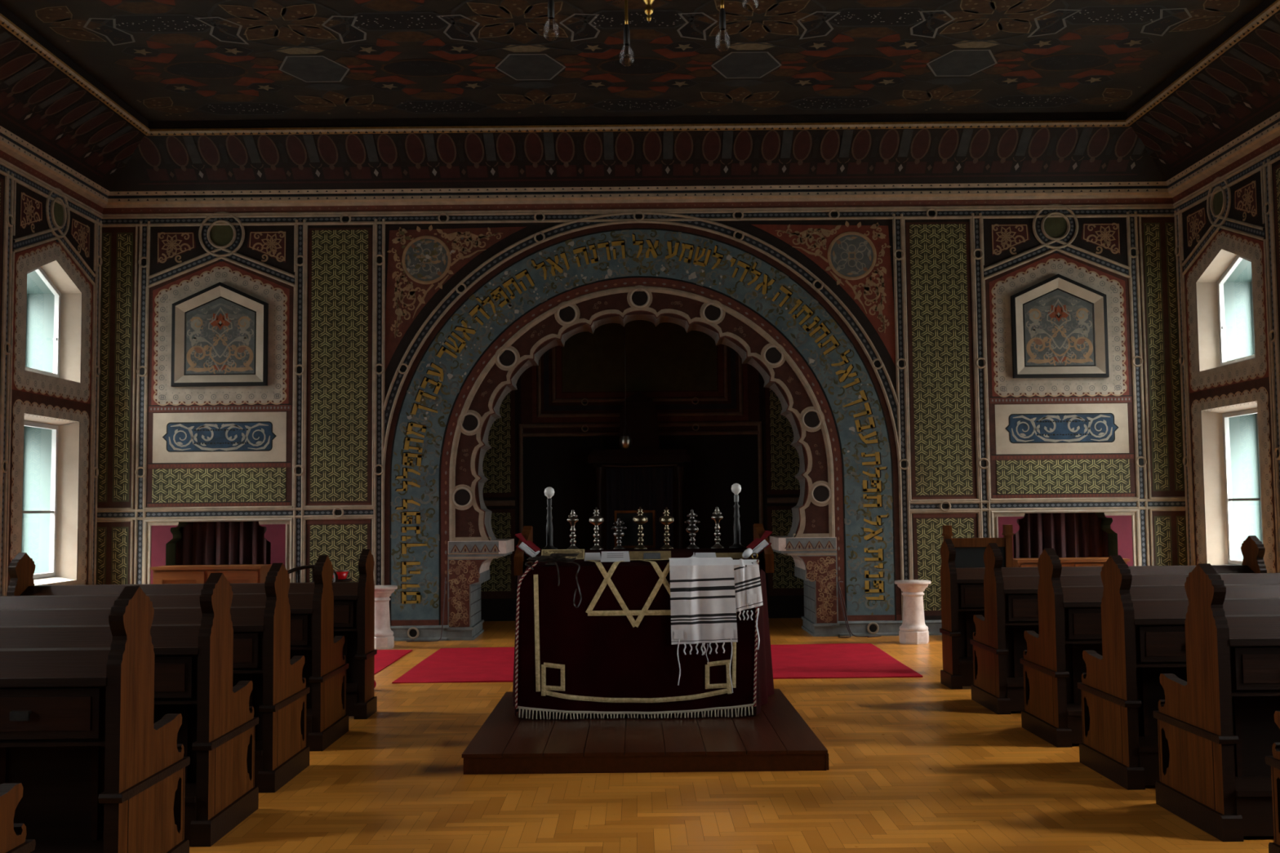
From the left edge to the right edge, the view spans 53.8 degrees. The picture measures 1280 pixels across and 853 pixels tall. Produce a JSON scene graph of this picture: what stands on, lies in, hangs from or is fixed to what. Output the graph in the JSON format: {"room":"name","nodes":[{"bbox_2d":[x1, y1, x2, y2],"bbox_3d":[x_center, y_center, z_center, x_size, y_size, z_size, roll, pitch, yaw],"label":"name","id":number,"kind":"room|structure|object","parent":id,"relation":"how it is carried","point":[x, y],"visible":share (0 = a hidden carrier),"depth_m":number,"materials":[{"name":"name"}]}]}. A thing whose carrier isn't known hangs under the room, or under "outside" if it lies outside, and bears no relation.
{"room":"house of worship","nodes":[
{"label":"house of worship","id":0,"kind":"room"},
{"bbox_2d":[0,173,96,595],"bbox_3d":[-6.271,-0.974,6.443,0.036,5.900,16.600,-1,-4,0],"label":"wall","id":1,"kind":"structure","parent":0,"point":[45,231],"depth_m":13.33,"materials":[{"name":"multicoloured paint"}]},
{"bbox_2d":[21,260,81,585],"bbox_3d":[-6.619,-0.062,13.558,0.630,3.480,1.300,-1,-4,0],"label":"window","id":2,"kind":"structure","parent":1,"relation":"in","point":[51,462],"depth_m":14.09,"materials":[{"name":"white glass"}]},
{"bbox_2d":[0,160,102,595],"bbox_3d":[-6.268,-0.604,6.419,0.030,4.819,16.600,-1,-4,0],"label":"trim","id":3,"kind":"structure","parent":1,"relation":"attached to","point":[13,174],"depth_m":12.79,"materials":[{"name":"beige paint"}]},
{"bbox_2d":[619,324,631,448],"bbox_3d":[-0.189,-0.790,15.967,0.160,2.150,0.160,-1,-4,0],"label":"hanging lamp","id":4,"kind":"object","parent":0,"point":[625,442],"visible":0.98,"depth_m":15.87,"materials":[{"name":"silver metal"}]},
{"bbox_2d":[0,0,1264,120],"bbox_3d":[0.000,-3.928,6.650,12.640,0.006,16.600,-1,-4,0],"label":"ceiling","id":5,"kind":"structure","parent":0,"point":[166,60],"depth_m":12.11,"materials":[{"name":"paint"}]},
{"bbox_2d":[547,0,557,30],"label":"chandelier","id":6,"kind":"object","parent":5,"relation":"hanging from","point":[551,2],"depth_m":5.60,"materials":[{"name":"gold metal"}]},
{"bbox_2d":[547,0,554,18],"bbox_3d":[-0.395,-1.862,5.614,0.030,0.095,0.030,-1,-4,0],"label":"socket","id":7,"kind":"object","parent":6,"relation":"attached to","point":[551,2],"depth_m":5.60,"materials":[{"name":"black metal"}]},
{"bbox_2d":[613,0,630,56],"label":"chandelier","id":8,"kind":"object","parent":5,"relation":"hanging from","point":[626,28],"depth_m":5.94,"materials":[{"name":"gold metal"}]},
{"bbox_2d":[623,24,630,45],"bbox_3d":[-0.063,-1.844,5.944,0.030,0.095,0.030,-1,-4,0],"label":"socket","id":9,"kind":"object","parent":8,"relation":"attached to","point":[626,28],"depth_m":5.93,"materials":[{"name":"black metal"}]},
{"bbox_2d":[0,0,1279,135],"bbox_3d":[0.002,-3.878,6.223,10.950,0.162,15.755,-1,-4,0],"label":"trim","id":10,"kind":"structure","parent":5,"relation":"attached to","point":[1267,8],"depth_m":14.04,"materials":[{"name":"beige paint"}]},
{"bbox_2d":[643,0,654,21],"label":"chandelier","id":11,"kind":"object","parent":5,"relation":"hanging from","point":[648,10],"depth_m":5.65,"materials":[{"name":"gold metal"}]},
{"bbox_2d":[719,0,727,41],"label":"chandelier","id":12,"kind":"object","parent":5,"relation":"hanging from","point":[722,14],"depth_m":5.76,"materials":[{"name":"gold metal"}]},
{"bbox_2d":[719,8,725,30],"bbox_3d":[0.377,-1.860,5.766,0.030,0.095,0.030,-1,-4,0],"label":"socket","id":13,"kind":"object","parent":12,"relation":"attached to","point":[722,14],"depth_m":5.75,"materials":[{"name":"black metal"}]},
{"bbox_2d":[95,203,1187,640],"bbox_3d":[0.006,-0.475,15.207,12.640,5.900,1.039,-1,-4,0],"label":"wall","id":14,"kind":"structure","parent":0,"point":[809,305],"depth_m":14.75,"materials":[{"name":"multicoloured paint"}]},
{"bbox_2d":[175,520,271,565],"bbox_3d":[-4.876,1.655,14.895,1.200,1.090,0.098,-1,-4,0],"label":"curtain","id":15,"kind":"object","parent":14,"relation":"hanging from","point":[202,543],"visible":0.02,"depth_m":14.91,"materials":[{"name":"red fabric"}]},
{"bbox_2d":[0,9,1279,191],"bbox_3d":[0.004,-3.570,6.547,12.320,0.485,16.440,-1,-4,0],"label":"cornice","id":16,"kind":"structure","parent":14,"relation":"attached to","point":[1239,90],"depth_m":14.33,"materials":[{"name":"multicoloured paint"}]},
{"bbox_2d":[97,206,1185,620],"bbox_3d":[0.011,-0.137,14.706,12.640,4.820,0.030,-1,-4,0],"label":"trim","id":17,"kind":"structure","parent":14,"relation":"attached to","point":[984,505],"depth_m":14.76,"materials":[{"name":"beige paint"}]},
{"bbox_2d":[390,620,942,640],"bbox_3d":[0.037,2.352,14.532,12.640,0.170,0.061,-1,-4,0],"label":"baseboard","id":18,"kind":"structure","parent":14,"relation":"attached to","point":[870,628],"depth_m":14.53,"materials":[{"name":"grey stone"}]},
{"bbox_2d":[784,537,837,623],"bbox_3d":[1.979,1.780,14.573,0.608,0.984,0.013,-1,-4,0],"label":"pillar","id":19,"kind":"structure","parent":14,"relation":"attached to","point":[819,556],"depth_m":14.59,"materials":[{"name":"red paint"}]},
{"bbox_2d":[1013,512,1108,558],"bbox_3d":[4.933,1.555,14.928,1.200,1.090,0.098,-1,-4,0],"label":"curtain","id":20,"kind":"object","parent":14,"relation":"hanging from","point":[1070,535],"visible":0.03,"depth_m":14.94,"materials":[{"name":"red fabric"}]},
{"bbox_2d":[480,320,804,621],"bbox_3d":[0.012,0.321,15.896,4.800,4.400,2.400,-1,-4,0],"label":"alcove","id":21,"kind":"structure","parent":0,"point":[713,406],"depth_m":17.10,"materials":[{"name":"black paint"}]},
{"bbox_2d":[189,617,1274,852],"bbox_3d":[0.058,1.987,7.522,12.640,0.002,19.100,-1,-4,0],"label":"floor","id":22,"kind":"structure","parent":0,"point":[917,765],"depth_m":6.56,"materials":[{"name":"brown wood"}]},
{"bbox_2d":[0,782,35,852],"bbox_3d":[-3.258,1.166,3.701,2.636,1.215,0.726,-1,-4,0],"label":"bench","id":23,"kind":"object","parent":22,"relation":"on","point":[12,836],"visible":1,"depth_m":3.94,"materials":[{"name":"brown wood"}]},
{"bbox_2d":[0,586,190,852],"bbox_3d":[-3.242,1.253,5.048,2.636,1.215,0.726,-1,-4,0],"label":"bench","id":24,"kind":"object","parent":22,"relation":"on","point":[86,751],"visible":1,"depth_m":4.89,"materials":[{"name":"brown wood"}]},
{"bbox_2d":[0,573,258,847],"bbox_3d":[-3.254,1.318,6.066,2.636,1.215,0.726,-1,-4,0],"label":"bench","id":25,"kind":"object","parent":22,"relation":"on","point":[193,662],"visible":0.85,"depth_m":5.86,"materials":[{"name":"brown wood"}]},
{"bbox_2d":[0,563,310,792],"bbox_3d":[-3.277,1.388,7.144,2.636,1.215,0.726,-1,-4,0],"label":"bench","id":26,"kind":"object","parent":22,"relation":"on","point":[261,634],"visible":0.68,"depth_m":6.94,"materials":[{"name":"brown wood"}]},
{"bbox_2d":[0,555,348,751],"bbox_3d":[-3.311,1.462,8.291,2.636,1.215,0.726,-1,-4,0],"label":"bench","id":27,"kind":"object","parent":22,"relation":"on","point":[325,667],"visible":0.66,"depth_m":8.09,"materials":[{"name":"brown wood"}]},
{"bbox_2d":[6,549,377,719],"bbox_3d":[-3.293,1.527,9.309,2.636,1.215,0.366,-1,-4,0],"label":"bench","id":28,"kind":"object","parent":22,"relation":"on","point":[353,602],"visible":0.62,"depth_m":9.27,"materials":[{"name":"brown wood"}]},
{"bbox_2d":[150,564,271,584],"bbox_3d":[-4.740,1.999,13.992,1.210,0.905,0.480,-1,-4,0],"label":"base cabinet","id":29,"kind":"object","parent":22,"relation":"on","point":[180,574],"visible":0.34,"depth_m":13.79,"materials":[{"name":"brown wood"}]},
{"bbox_2d":[287,564,337,582],"bbox_3d":[-2.735,1.671,10.341,0.512,1.052,0.480,-1,-4,0],"label":"armchair","id":30,"kind":"object","parent":22,"relation":"on","point":[297,569],"visible":0.14,"depth_m":10.55,"materials":[{"name":"brown wood"}]},
{"bbox_2d":[374,585,397,649],"bbox_3d":[-2.848,2.083,13.791,0.392,0.672,0.392,-1,-4,0],"label":"pedestal","id":31,"kind":"object","parent":22,"relation":"on","point":[384,635],"visible":0.59,"depth_m":13.69,"materials":[{"name":"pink stone"}]},
{"bbox_2d":[374,649,412,674],"bbox_3d":[-3.642,2.308,12.026,2.425,0.012,2.950,-1,-4,0],"label":"carpet","id":32,"kind":"object","parent":22,"relation":"on","point":[384,658],"visible":0.05,"depth_m":12.81,"materials":[{"name":"red carpet"}]},
{"bbox_2d":[332,578,352,582],"bbox_3d":[-2.571,1.760,10.806,0.280,0.902,0.280,-1,-4,0],"label":"stand","id":33,"kind":"object","parent":32,"relation":"on","point":[344,580],"visible":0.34,"depth_m":10.76,"materials":[{"name":"brown wood"}]},
{"bbox_2d":[333,570,349,579],"bbox_3d":[-2.576,1.273,10.838,0.158,0.071,0.158,-1,-4,0],"label":"bowl","id":34,"kind":"object","parent":33,"relation":"on","point":[342,575],"visible":0.75,"depth_m":10.79,"materials":[{"name":"red plastic"}]},
{"bbox_2d":[406,577,446,641],"bbox_3d":[-2.443,2.099,14.449,0.457,0.726,0.115,0,-4,-12],"label":"cable","id":35,"kind":"object","parent":22,"relation":"on","point":[446,577],"visible":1,"depth_m":14.49,"materials":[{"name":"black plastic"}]},
{"bbox_2d":[587,391,690,549],"bbox_3d":[-0.004,1.061,16.819,1.360,3.040,0.424,-1,-4,0],"label":"torah ark","id":36,"kind":"object","parent":22,"relation":"on","point":[644,475],"visible":0.61,"depth_m":16.71,"materials":[{"name":"brown wood"}]},
{"bbox_2d":[606,467,673,549],"bbox_3d":[0.001,1.437,16.666,0.880,1.770,0.040,-1,-4,0],"label":"curtain","id":37,"kind":"object","parent":36,"relation":"hanging from","point":[627,488],"depth_m":16.70,"materials":[{"name":"black fabric"}]},
{"bbox_2d":[462,688,828,774],"bbox_3d":[0.027,1.984,8.374,2.081,0.115,2.440,-1,-4,0],"label":"platform","id":38,"kind":"object","parent":22,"relation":"on","point":[776,739],"visible":0.69,"depth_m":7.42,"materials":[{"name":"red wood"}]},
{"bbox_2d":[514,523,773,717],"bbox_3d":[0.031,1.334,8.967,1.790,1.257,1.100,-1,-4,0],"label":"table","id":39,"kind":"object","parent":38,"relation":"on","point":[766,557],"visible":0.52,"depth_m":8.77,"materials":[{"name":"brown wood"}]},
{"bbox_2d":[512,547,774,719],"bbox_3d":[0.023,1.421,8.916,1.934,1.068,1.220,-1,-4,0],"label":"cover","id":40,"kind":"object","parent":39,"relation":"on","point":[614,653],"visible":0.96,"depth_m":8.34,"materials":[{"name":"red fabric"}]},
{"bbox_2d":[512,560,531,717],"bbox_3d":[-0.859,1.433,8.932,0.108,1.055,1.189,0,-4,-9],"label":"drape","id":41,"kind":"object","parent":40,"relation":"hanging from","point":[522,684],"depth_m":8.34,"materials":[{"name":"red fabric"}]},
{"bbox_2d":[514,533,540,557],"bbox_3d":[-0.804,0.857,9.030,0.154,0.181,0.550,-1,-4,0],"label":"book","id":42,"kind":"object","parent":40,"relation":"on","point":[531,549],"visible":0.79,"depth_m":8.87,"materials":[{"name":"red paper"}]},
{"bbox_2d":[542,487,557,549],"bbox_3d":[-0.681,0.692,9.507,0.124,0.475,0.124,-1,-4,0],"label":"table lamp","id":43,"kind":"object","parent":40,"relation":"on","point":[548,491],"visible":0.93,"depth_m":9.49,"materials":[{"name":"black metal"}]},
{"bbox_2d":[546,497,551,505],"bbox_3d":[-0.683,0.568,9.515,0.038,0.054,0.037,-1,-4,0],"label":"socket","id":44,"kind":"object","parent":43,"relation":"attached to","point":[548,500],"depth_m":9.50,"materials":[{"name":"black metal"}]},
{"bbox_2d":[524,553,582,608],"bbox_3d":[-0.573,1.024,8.418,0.376,0.360,0.168,-1,-4,0],"label":"tefillin","id":45,"kind":"object","parent":40,"relation":"on","point":[553,557],"visible":1,"depth_m":8.38,"materials":[{"name":"black leather"}]},
{"bbox_2d":[541,549,584,559],"bbox_3d":[-0.533,0.891,8.727,0.300,0.082,0.088,-1,-4,0],"label":"book","id":46,"kind":"object","parent":40,"relation":"on","point":[580,556],"visible":0.51,"depth_m":8.74,"materials":[{"name":"gold metal"}]},
{"bbox_2d":[566,509,579,549],"bbox_3d":[-0.504,0.775,9.492,0.098,0.305,0.097,-1,-4,0],"label":"finial","id":47,"kind":"object","parent":40,"relation":"on","point":[572,519],"visible":0.95,"depth_m":9.47,"materials":[{"name":"silver metal"}]},
{"bbox_2d":[584,552,600,559],"bbox_3d":[-0.321,0.886,8.593,0.114,0.055,0.062,-1,-4,0],"label":"paper card","id":48,"kind":"object","parent":40,"relation":"on","point":[588,556],"visible":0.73,"depth_m":8.58,"materials":[{"name":"grey paper"}]},
{"bbox_2d":[588,506,604,550],"bbox_3d":[-0.327,0.767,9.493,0.116,0.318,0.116,-1,-4,0],"label":"finial","id":49,"kind":"object","parent":40,"relation":"on","point":[596,520],"visible":1,"depth_m":9.47,"materials":[{"name":"silver metal"}]},
{"bbox_2d":[600,551,630,562],"bbox_3d":[-0.166,0.876,8.511,0.198,0.069,0.077,-1,-4,0],"label":"paper card","id":50,"kind":"object","parent":40,"relation":"on","point":[612,556],"visible":1,"depth_m":8.49,"materials":[{"name":"grey paper"}]},
{"bbox_2d":[611,518,626,549],"bbox_3d":[-0.158,0.807,9.531,0.115,0.235,0.117,-1,-4,0],"label":"finial","id":51,"kind":"object","parent":40,"relation":"on","point":[619,533],"visible":1,"depth_m":9.51,"materials":[{"name":"silver metal"}]},
{"bbox_2d":[614,510,655,548],"bbox_3d":[-0.039,0.782,9.604,0.310,0.285,0.024,-1,-4,0],"label":"wooden frame","id":52,"kind":"object","parent":40,"relation":"on","point":[629,540],"visible":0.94,"depth_m":9.60,"materials":[{"name":"brown wood"}]},
{"bbox_2d":[632,506,648,549],"bbox_3d":[0.003,0.763,9.495,0.116,0.318,0.116,-1,-4,0],"label":"finial","id":53,"kind":"object","parent":40,"relation":"on","point":[640,519],"visible":1,"depth_m":9.47,"materials":[{"name":"silver metal"}]},
{"bbox_2d":[629,551,671,560],"bbox_3d":[0.069,0.885,8.582,0.283,0.074,0.074,-1,-4,0],"label":"book","id":54,"kind":"object","parent":40,"relation":"on","point":[633,554],"visible":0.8,"depth_m":8.58,"materials":[{"name":"gold metal"}]},
{"bbox_2d":[658,506,674,549],"bbox_3d":[0.200,0.764,9.495,0.115,0.313,0.115,-1,-4,0],"label":"finial","id":55,"kind":"object","parent":40,"relation":"on","point":[666,520],"visible":1,"depth_m":9.47,"materials":[{"name":"silver metal"}]},
{"bbox_2d":[684,509,699,548],"bbox_3d":[0.394,0.768,9.495,0.115,0.300,0.117,-1,-4,0],"label":"finial","id":56,"kind":"object","parent":40,"relation":"on","point":[691,528],"visible":1,"depth_m":9.47,"materials":[{"name":"silver metal"}]},
{"bbox_2d":[694,552,715,557],"bbox_3d":[0.446,0.882,8.601,0.149,0.046,0.053,-1,-4,0],"label":"paper card","id":57,"kind":"object","parent":40,"relation":"on","point":[697,554],"visible":0.56,"depth_m":8.59,"materials":[{"name":"grey paper"}]},
{"bbox_2d":[668,556,763,693],"bbox_3d":[0.506,1.313,8.391,0.615,0.886,0.211,-1,-4,0],"label":"prayer shawl","id":58,"kind":"object","parent":40,"relation":"hanging from","point":[707,594],"visible":1,"depth_m":8.33,"materials":[{"name":"white fabric"}]},
{"bbox_2d":[711,506,724,548],"bbox_3d":[0.581,0.759,9.496,0.100,0.315,0.098,-1,-4,0],"label":"finial","id":59,"kind":"object","parent":40,"relation":"on","point":[717,517],"visible":1,"depth_m":9.48,"materials":[{"name":"silver metal"}]},
{"bbox_2d":[715,552,748,558],"bbox_3d":[0.613,0.890,8.671,0.260,0.044,0.050,-1,-4,0],"label":"brass plate","id":60,"kind":"object","parent":40,"relation":"on","point":[733,555],"visible":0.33,"depth_m":8.67,"materials":[{"name":"gold metal"}]},
{"bbox_2d":[728,483,745,548],"bbox_3d":[0.729,0.671,9.513,0.124,0.488,0.124,-1,-4,0],"label":"table lamp","id":61,"kind":"object","parent":40,"relation":"on","point":[735,487],"visible":1,"depth_m":9.49,"materials":[{"name":"black metal"}]},
{"bbox_2d":[733,494,738,502],"bbox_3d":[0.727,0.540,9.521,0.038,0.054,0.037,-1,-4,0],"label":"socket","id":62,"kind":"object","parent":61,"relation":"attached to","point":[735,496],"depth_m":9.51,"materials":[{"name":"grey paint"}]},
{"bbox_2d":[742,548,752,558],"bbox_3d":[0.736,0.868,8.642,0.051,0.064,0.161,-1,-4,13],"label":"rolled paper","id":63,"kind":"object","parent":40,"relation":"on","point":[748,552],"visible":1,"depth_m":8.57,"materials":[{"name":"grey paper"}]},
{"bbox_2d":[755,558,774,715],"bbox_3d":[0.887,1.415,8.942,0.071,1.055,1.191,-1,-4,9],"label":"drape","id":64,"kind":"object","parent":40,"relation":"hanging from","point":[764,675],"depth_m":8.85,"materials":[{"name":"red fabric"}]},
{"bbox_2d":[746,530,772,555],"bbox_3d":[0.855,0.840,9.036,0.154,0.181,0.550,-1,-4,0],"label":"book","id":65,"kind":"object","parent":39,"relation":"on","point":[757,545],"visible":0.77,"depth_m":8.87,"materials":[{"name":"grey paper"}]},
{"bbox_2d":[391,643,923,683],"bbox_3d":[0.172,2.286,12.303,4.655,0.012,2.680,-1,-4,0],"label":"carpet","id":66,"kind":"object","parent":22,"relation":"on","point":[833,660],"visible":0.48,"depth_m":11.99,"materials":[{"name":"red carpet"}]},
{"bbox_2d":[836,582,851,638],"bbox_3d":[2.311,2.100,14.439,0.174,0.629,0.189,-3,-4,30],"label":"cable","id":67,"kind":"object","parent":22,"relation":"on","point":[837,582],"visible":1,"depth_m":14.50,"materials":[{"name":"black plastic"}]},
{"bbox_2d":[838,581,881,637],"bbox_3d":[2.514,2.092,14.454,0.475,0.638,0.148,-1,-4,13],"label":"cable","id":68,"kind":"object","parent":22,"relation":"on","point":[839,581],"visible":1,"depth_m":14.50,"materials":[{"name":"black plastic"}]},
{"bbox_2d":[894,579,931,644],"bbox_3d":[2.982,2.021,13.771,0.392,0.672,0.392,-1,-4,0],"label":"pedestal","id":69,"kind":"object","parent":22,"relation":"on","point":[913,629],"visible":1,"depth_m":13.67,"materials":[{"name":"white stone"}]},
{"bbox_2d":[942,524,1013,568],"bbox_3d":[3.015,1.548,11.427,0.620,1.315,0.500,-1,-4,0],"label":"chair","id":70,"kind":"object","parent":22,"relation":"on","point":[969,551],"visible":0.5,"depth_m":11.23,"materials":[{"name":"brown wood"}]},
{"bbox_2d":[1013,557,1129,567],"bbox_3d":[4.750,1.912,14.023,1.230,0.885,0.480,-1,-4,0],"label":"base cabinet","id":71,"kind":"object","parent":22,"relation":"on","point":[1065,562],"visible":0.2,"depth_m":13.83,"materials":[{"name":"brown wood"}]},
{"bbox_2d":[939,535,1266,688],"bbox_3d":[3.843,1.529,10.491,2.636,1.215,0.366,-1,-4,0],"label":"bench","id":72,"kind":"object","parent":22,"relation":"on","point":[962,597],"visible":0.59,"depth_m":10.46,"materials":[{"name":"brown wood"}]},
{"bbox_2d":[969,542,1279,714],"bbox_3d":[3.866,1.460,9.413,2.636,1.215,0.726,-1,-4,0],"label":"bench","id":73,"kind":"object","parent":22,"relation":"on","point":[998,642],"visible":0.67,"depth_m":9.21,"materials":[{"name":"brown wood"}]},
{"bbox_2d":[1019,548,1279,747],"bbox_3d":[3.879,1.380,8.176,2.636,1.215,0.726,-1,-4,0],"label":"bench","id":74,"kind":"object","parent":22,"relation":"on","point":[1069,617],"visible":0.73,"depth_m":7.97,"materials":[{"name":"brown wood"}]},
{"bbox_2d":[1077,555,1279,790],"bbox_3d":[3.863,1.305,7.008,2.636,1.215,0.726,-1,-4,0],"label":"bench","id":75,"kind":"object","parent":22,"relation":"on","point":[1122,689],"visible":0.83,"depth_m":6.80,"materials":[{"name":"brown wood"}]},
{"bbox_2d":[1152,563,1279,841],"bbox_3d":[3.885,1.238,5.981,2.636,1.215,0.726,-1,-4,0],"label":"bench","id":76,"kind":"object","parent":22,"relation":"on","point":[1217,728],"visible":1,"depth_m":5.78,"materials":[{"name":"brown wood"}]},
{"bbox_2d":[1264,711,1279,852],"bbox_3d":[3.879,1.165,4.833,2.636,1.215,0.726,-1,-4,0],"label":"bench","id":77,"kind":"object","parent":22,"relation":"on","point":[1273,761],"visible":1,"depth_m":5.12,"materials":[{"name":"brown wood"}]},
{"bbox_2d":[1179,160,1279,573],"bbox_3d":[6.332,-1.102,6.486,0.036,5.900,16.600,-1,-4,0],"label":"wall","id":78,"kind":"structure","parent":0,"point":[1232,220],"depth_m":13.36,"materials":[{"name":"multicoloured paint"}]},
{"bbox_2d":[0,111,1279,216],"bbox_3d":[0.008,-3.193,6.602,12.636,0.270,16.598,-1,-4,0],"label":"trim","id":79,"kind":"structure","parent":78,"relation":"attached to","point":[1264,138],"depth_m":14.77,"materials":[{"name":"beige paint"}]},
{"bbox_2d":[1173,146,1279,565],"bbox_3d":[6.337,-0.732,6.462,0.030,4.819,16.600,-1,-4,0],"label":"trim","id":80,"kind":"structure","parent":78,"relation":"attached to","point":[1273,156],"depth_m":13.19,"materials":[{"name":"beige paint"}]},
{"bbox_2d":[1195,248,1262,564],"bbox_3d":[6.650,-0.197,13.603,0.630,3.480,1.300,-1,-4,0],"label":"window","id":81,"kind":"structure","parent":78,"relation":"in","point":[1224,299],"depth_m":14.13,"materials":[{"name":"white glass"}]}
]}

